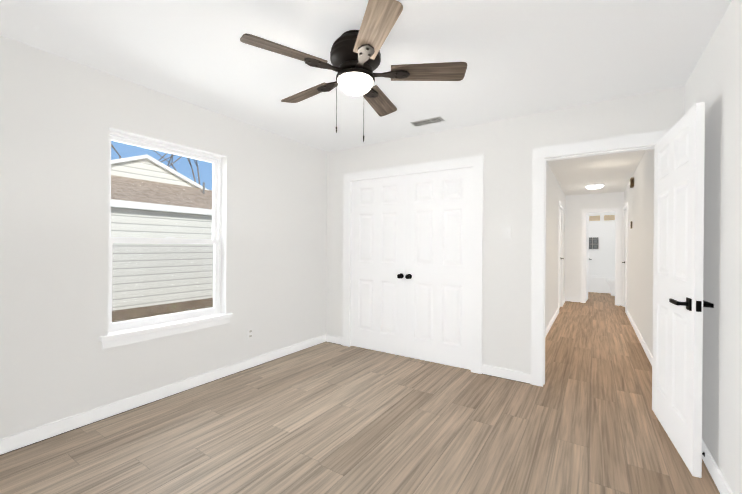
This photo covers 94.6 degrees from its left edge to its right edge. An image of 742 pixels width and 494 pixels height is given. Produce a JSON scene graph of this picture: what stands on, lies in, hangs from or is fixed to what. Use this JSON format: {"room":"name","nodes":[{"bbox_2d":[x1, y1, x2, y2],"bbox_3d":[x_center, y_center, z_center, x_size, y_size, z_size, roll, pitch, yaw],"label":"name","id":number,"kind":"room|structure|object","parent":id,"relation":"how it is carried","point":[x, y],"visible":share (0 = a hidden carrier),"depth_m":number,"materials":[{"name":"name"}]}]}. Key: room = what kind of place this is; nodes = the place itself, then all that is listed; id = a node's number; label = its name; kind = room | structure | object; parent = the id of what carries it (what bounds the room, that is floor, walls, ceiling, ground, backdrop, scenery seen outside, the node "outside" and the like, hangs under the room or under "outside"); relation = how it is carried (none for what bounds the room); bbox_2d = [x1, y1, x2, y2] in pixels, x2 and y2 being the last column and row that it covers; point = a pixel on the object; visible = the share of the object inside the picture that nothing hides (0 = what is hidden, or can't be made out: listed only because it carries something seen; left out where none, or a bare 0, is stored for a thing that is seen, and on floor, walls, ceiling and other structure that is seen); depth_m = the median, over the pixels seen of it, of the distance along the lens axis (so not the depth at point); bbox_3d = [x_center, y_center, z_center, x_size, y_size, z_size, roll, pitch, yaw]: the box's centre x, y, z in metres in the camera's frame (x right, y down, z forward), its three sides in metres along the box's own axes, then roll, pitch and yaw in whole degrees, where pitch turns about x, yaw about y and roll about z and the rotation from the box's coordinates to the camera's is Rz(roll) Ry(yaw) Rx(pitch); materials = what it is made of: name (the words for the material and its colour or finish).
{"room":"empty bedroom","nodes":[
{"label":"empty bedroom","id":0,"kind":"room"},
{"bbox_2d":[0,35,326,438],"bbox_3d":[0.725,0.006,6.560,0.160,2.440,12.840,0,0,33],"label":"wall","id":1,"kind":"structure","parent":0,"point":[60,118],"depth_m":2.39,"materials":[{"name":"paint"}]},
{"bbox_2d":[0,334,327,455],"bbox_3d":[-1.613,1.169,2.828,0.013,0.092,3.800,0,0,33],"label":"baseboard","id":2,"kind":"structure","parent":1,"relation":"attached to","point":[11,443],"depth_m":2.57,"materials":[{"name":"white wood"}]},
{"bbox_2d":[108,131,220,331],"bbox_3d":[-1.710,-0.108,2.890,0.076,1.485,0.930,0,0,33],"label":"window unit","id":3,"kind":"structure","parent":1,"relation":"in","point":[215,240],"depth_m":2.89,"materials":[{"name":"white plastic"}]},
{"bbox_2d":[99,313,232,348],"bbox_3d":[-1.637,0.673,2.840,0.129,0.093,1.030,0,0,33],"label":"window sill","id":4,"kind":"structure","parent":1,"relation":"attached to","point":[129,336],"depth_m":2.73,"materials":[{"name":"white wood"}]},
{"bbox_2d":[247,327,253,339],"bbox_3d":[-1.213,0.872,3.443,0.008,0.120,0.076,0,0,33],"label":"electrical outlet plate","id":5,"kind":"object","parent":1,"relation":"attached to","point":[250,332],"visible":1,"depth_m":3.44,"materials":[{"name":"grey plastic"}]},
{"bbox_2d":[0,292,719,493],"bbox_3d":[2.475,1.271,5.415,4.360,0.060,12.840,0,0,33],"label":"floor","id":6,"kind":"structure","parent":0,"point":[327,418],"depth_m":2.25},
{"bbox_2d":[588,275,614,292],"bbox_3d":[6.618,1.054,9.743,1.600,0.420,0.775,0,0,33],"label":"bathtub","id":7,"kind":"object","parent":6,"relation":"on","point":[598,284],"visible":0.17,"depth_m":9.50,"materials":[{"name":"white ceramic"}]},
{"bbox_2d":[606,279,614,295],"bbox_3d":[6.508,0.875,8.816,0.764,0.780,0.400,0,0,33],"label":"toilet","id":8,"kind":"object","parent":6,"relation":"on","point":[611,282],"visible":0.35,"depth_m":8.87,"materials":[{"name":"white ceramic"}]},
{"bbox_2d":[0,0,731,195],"bbox_3d":[2.494,-1.239,5.411,4.360,0.080,12.840,0,0,33],"label":"ceiling","id":9,"kind":"structure","parent":0,"point":[523,57],"depth_m":2.15,"materials":[{"name":"paint"}]},
{"bbox_2d":[240,0,466,141],"bbox_3d":[-0.109,-0.911,2.028,1.210,0.603,1.229,0,0,33],"label":"ceiling fan","id":10,"kind":"object","parent":9,"relation":"hanging from","point":[355,57],"visible":1,"depth_m":1.91,"materials":[{"name":"brown wood"}]},
{"bbox_2d":[411,116,444,126],"bbox_3d":[0.543,-1.204,3.303,0.305,0.010,0.122,0,0,33],"label":"ceiling vent","id":11,"kind":"object","parent":9,"relation":"in","point":[428,121],"visible":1,"depth_m":3.29,"materials":[{"name":"white metal"}]},
{"bbox_2d":[585,184,603,188],"bbox_3d":[4.293,-1.154,6.578,0.310,0.066,0.310,0,0,33],"label":"hall ceiling light","id":12,"kind":"object","parent":9,"relation":"attached to","point":[594,186],"visible":1,"depth_m":6.49,"materials":[{"name":"white glass"}]},
{"bbox_2d":[326,86,683,372],"bbox_3d":[1.219,0.015,3.325,4.200,2.440,0.120,0,0,33],"label":"wall","id":13,"kind":"structure","parent":0,"point":[504,147],"depth_m":3.23,"materials":[{"name":"paint"}]},
{"bbox_2d":[351,175,405,355],"bbox_3d":[0.062,0.206,4.012,0.750,2.022,0.103,0,0,33],"label":"closet door","id":14,"kind":"structure","parent":13,"relation":"in","point":[378,262],"depth_m":4.01,"materials":[{"name":"white wood"}]},
{"bbox_2d":[343,155,483,373],"bbox_3d":[0.404,0.162,3.846,1.702,2.131,0.134,0,0,33],"label":"door frame","id":15,"kind":"structure","parent":13,"relation":"attached to","point":[477,161],"depth_m":3.45,"materials":[{"name":"white wood"}]},
{"bbox_2d":[405,167,472,369],"bbox_3d":[0.692,0.212,3.601,0.750,2.022,0.103,0,0,33],"label":"closet door","id":16,"kind":"structure","parent":13,"relation":"in","point":[438,291],"depth_m":3.60,"materials":[{"name":"white wood"}]},
{"bbox_2d":[481,364,530,383],"bbox_3d":[1.261,1.190,3.215,0.438,0.092,0.013,0,0,33],"label":"baseboard","id":17,"kind":"structure","parent":13,"relation":"attached to","point":[524,377],"depth_m":3.20,"materials":[{"name":"white wood"}]},
{"bbox_2d":[531,129,669,386],"bbox_3d":[1.896,0.178,2.883,0.973,2.126,0.151,0,0,33],"label":"door frame","id":18,"kind":"structure","parent":13,"relation":"attached to","point":[542,156],"depth_m":3.06,"materials":[{"name":"white wood"}]},
{"bbox_2d":[652,102,713,477],"bbox_3d":[1.985,0.231,2.207,0.166,2.005,0.882,0,0,33],"label":"door leaf","id":19,"kind":"structure","parent":13,"relation":"in","point":[679,303],"depth_m":2.04,"materials":[{"name":"white wood"}]},
{"bbox_2d":[545,163,565,328],"bbox_3d":[2.918,0.024,5.620,0.120,2.440,5.580,0,0,33],"label":"wall","id":20,"kind":"structure","parent":0,"point":[555,195],"depth_m":5.60,"materials":[{"name":"paint"}]},
{"bbox_2d":[545,309,558,336],"bbox_3d":[2.492,1.196,4.861,0.013,0.092,3.790,0,0,33],"label":"baseboard","id":21,"kind":"structure","parent":20,"relation":"attached to","point":[551,322],"depth_m":5.36,"materials":[{"name":"white wood"}]},
{"bbox_2d":[559,209,563,307],"bbox_3d":[3.778,0.235,6.837,0.085,2.010,0.790,0,0,33],"label":"hall door","id":22,"kind":"structure","parent":20,"relation":"in","point":[560,264],"depth_m":7.08,"materials":[{"name":"white wood"}]},
{"bbox_2d":[565,192,623,300],"bbox_3d":[4.290,0.030,8.127,4.100,2.440,0.120,0,0,33],"label":"wall","id":23,"kind":"structure","parent":0,"point":[575,205],"depth_m":7.79,"materials":[{"name":"paint"}]},
{"bbox_2d":[568,297,580,301],"bbox_3d":[4.634,1.207,7.820,0.290,0.092,0.013,0,0,33],"label":"baseboard","id":24,"kind":"structure","parent":23,"relation":"attached to","point":[569,299],"depth_m":7.80,"materials":[{"name":"white wood"}]},
{"bbox_2d":[586,214,591,300],"bbox_3d":[5.101,0.243,8.067,0.164,2.005,0.654,0,0,33],"label":"door leaf","id":25,"kind":"structure","parent":23,"relation":"in","point":[587,232],"depth_m":8.01,"materials":[{"name":"white wood"}]},
{"bbox_2d":[586,212,615,275],"bbox_3d":[5.983,0.038,10.724,4.100,2.440,0.120,0,0,33],"label":"wall","id":26,"kind":"structure","parent":0,"point":[601,262],"depth_m":10.08,"materials":[{"name":"white paint"}]},
{"bbox_2d":[589,237,598,249],"bbox_3d":[6.614,-0.107,10.234,0.330,0.360,0.011,0,0,33],"label":"air vent","id":27,"kind":"object","parent":26,"relation":"in","point":[593,242],"depth_m":10.20,"materials":[{"name":"grey metal"}]},
{"bbox_2d":[589,215,599,220],"bbox_3d":[6.666,-0.856,10.204,0.280,0.160,0.009,0,0,33],"label":"window","id":28,"kind":"structure","parent":26,"relation":"in","point":[591,218],"depth_m":10.20,"materials":[{"name":"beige glass"}]},
{"bbox_2d":[604,215,614,220],"bbox_3d":[6.963,-0.854,10.010,0.270,0.160,0.009,0,0,33],"label":"window","id":29,"kind":"structure","parent":26,"relation":"in","point":[606,218],"depth_m":10.00,"materials":[{"name":"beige glass"}]},
{"bbox_2d":[623,0,741,493],"bbox_3d":[2.872,0.028,3.310,0.146,2.440,9.500,0,0,33],"label":"wall","id":30,"kind":"structure","parent":0,"point":[714,82],"depth_m":1.82,"materials":[{"name":"paint"}]},
{"bbox_2d":[622,211,625,299],"bbox_3d":[5.121,0.245,6.893,0.085,2.010,0.790,0,0,33],"label":"hall door","id":31,"kind":"structure","parent":30,"relation":"in","point":[625,255],"depth_m":7.12,"materials":[{"name":"white wood"}]},
{"bbox_2d":[630,177,633,187],"bbox_3d":[4.209,-1.036,5.522,0.044,0.140,0.180,0,0,33],"label":"door chime","id":32,"kind":"object","parent":30,"relation":"attached to","point":[632,182],"visible":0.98,"depth_m":5.45,"materials":[{"name":"brown"}]},
{"bbox_2d":[626,309,652,364],"bbox_3d":[3.608,1.205,4.599,0.013,0.092,4.570,0,0,33],"label":"baseboard","id":33,"kind":"structure","parent":30,"relation":"attached to","point":[648,353],"depth_m":4.38,"materials":[{"name":"white wood"}]},
{"bbox_2d":[702,439,732,493],"bbox_3d":[1.256,1.194,0.958,0.026,0.092,3.800,0,0,33],"label":"baseboard","id":34,"kind":"structure","parent":30,"relation":"attached to","point":[719,480],"depth_m":1.80,"materials":[{"name":"white wood"}]},
{"label":"outside","id":35,"kind":"structure","parent":0,"visible":0},
{"bbox_2d":[112,306,212,322],"bbox_3d":[-25.783,1.500,20.852,59.840,0.100,120.000,0,0,33],"label":"ground","id":36,"kind":"structure","parent":35,"point":[164,313],"depth_m":8.39,"materials":[{"name":"brown soil"}]},
{"bbox_2d":[111,144,199,184],"bbox_3d":[-10.243,-3.603,14.349,8.019,10.363,6.910,0,0,33],"label":"tree","id":37,"kind":"object","parent":36,"relation":"on","point":[168,165],"depth_m":16.29,"materials":[{"name":"brown plant"}]},
{"bbox_2d":[111,155,213,320],"bbox_3d":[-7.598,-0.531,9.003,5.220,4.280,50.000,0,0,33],"label":"house","id":38,"kind":"structure","parent":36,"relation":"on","point":[159,193],"depth_m":8.61,"materials":[{"name":"white"}]}
]}

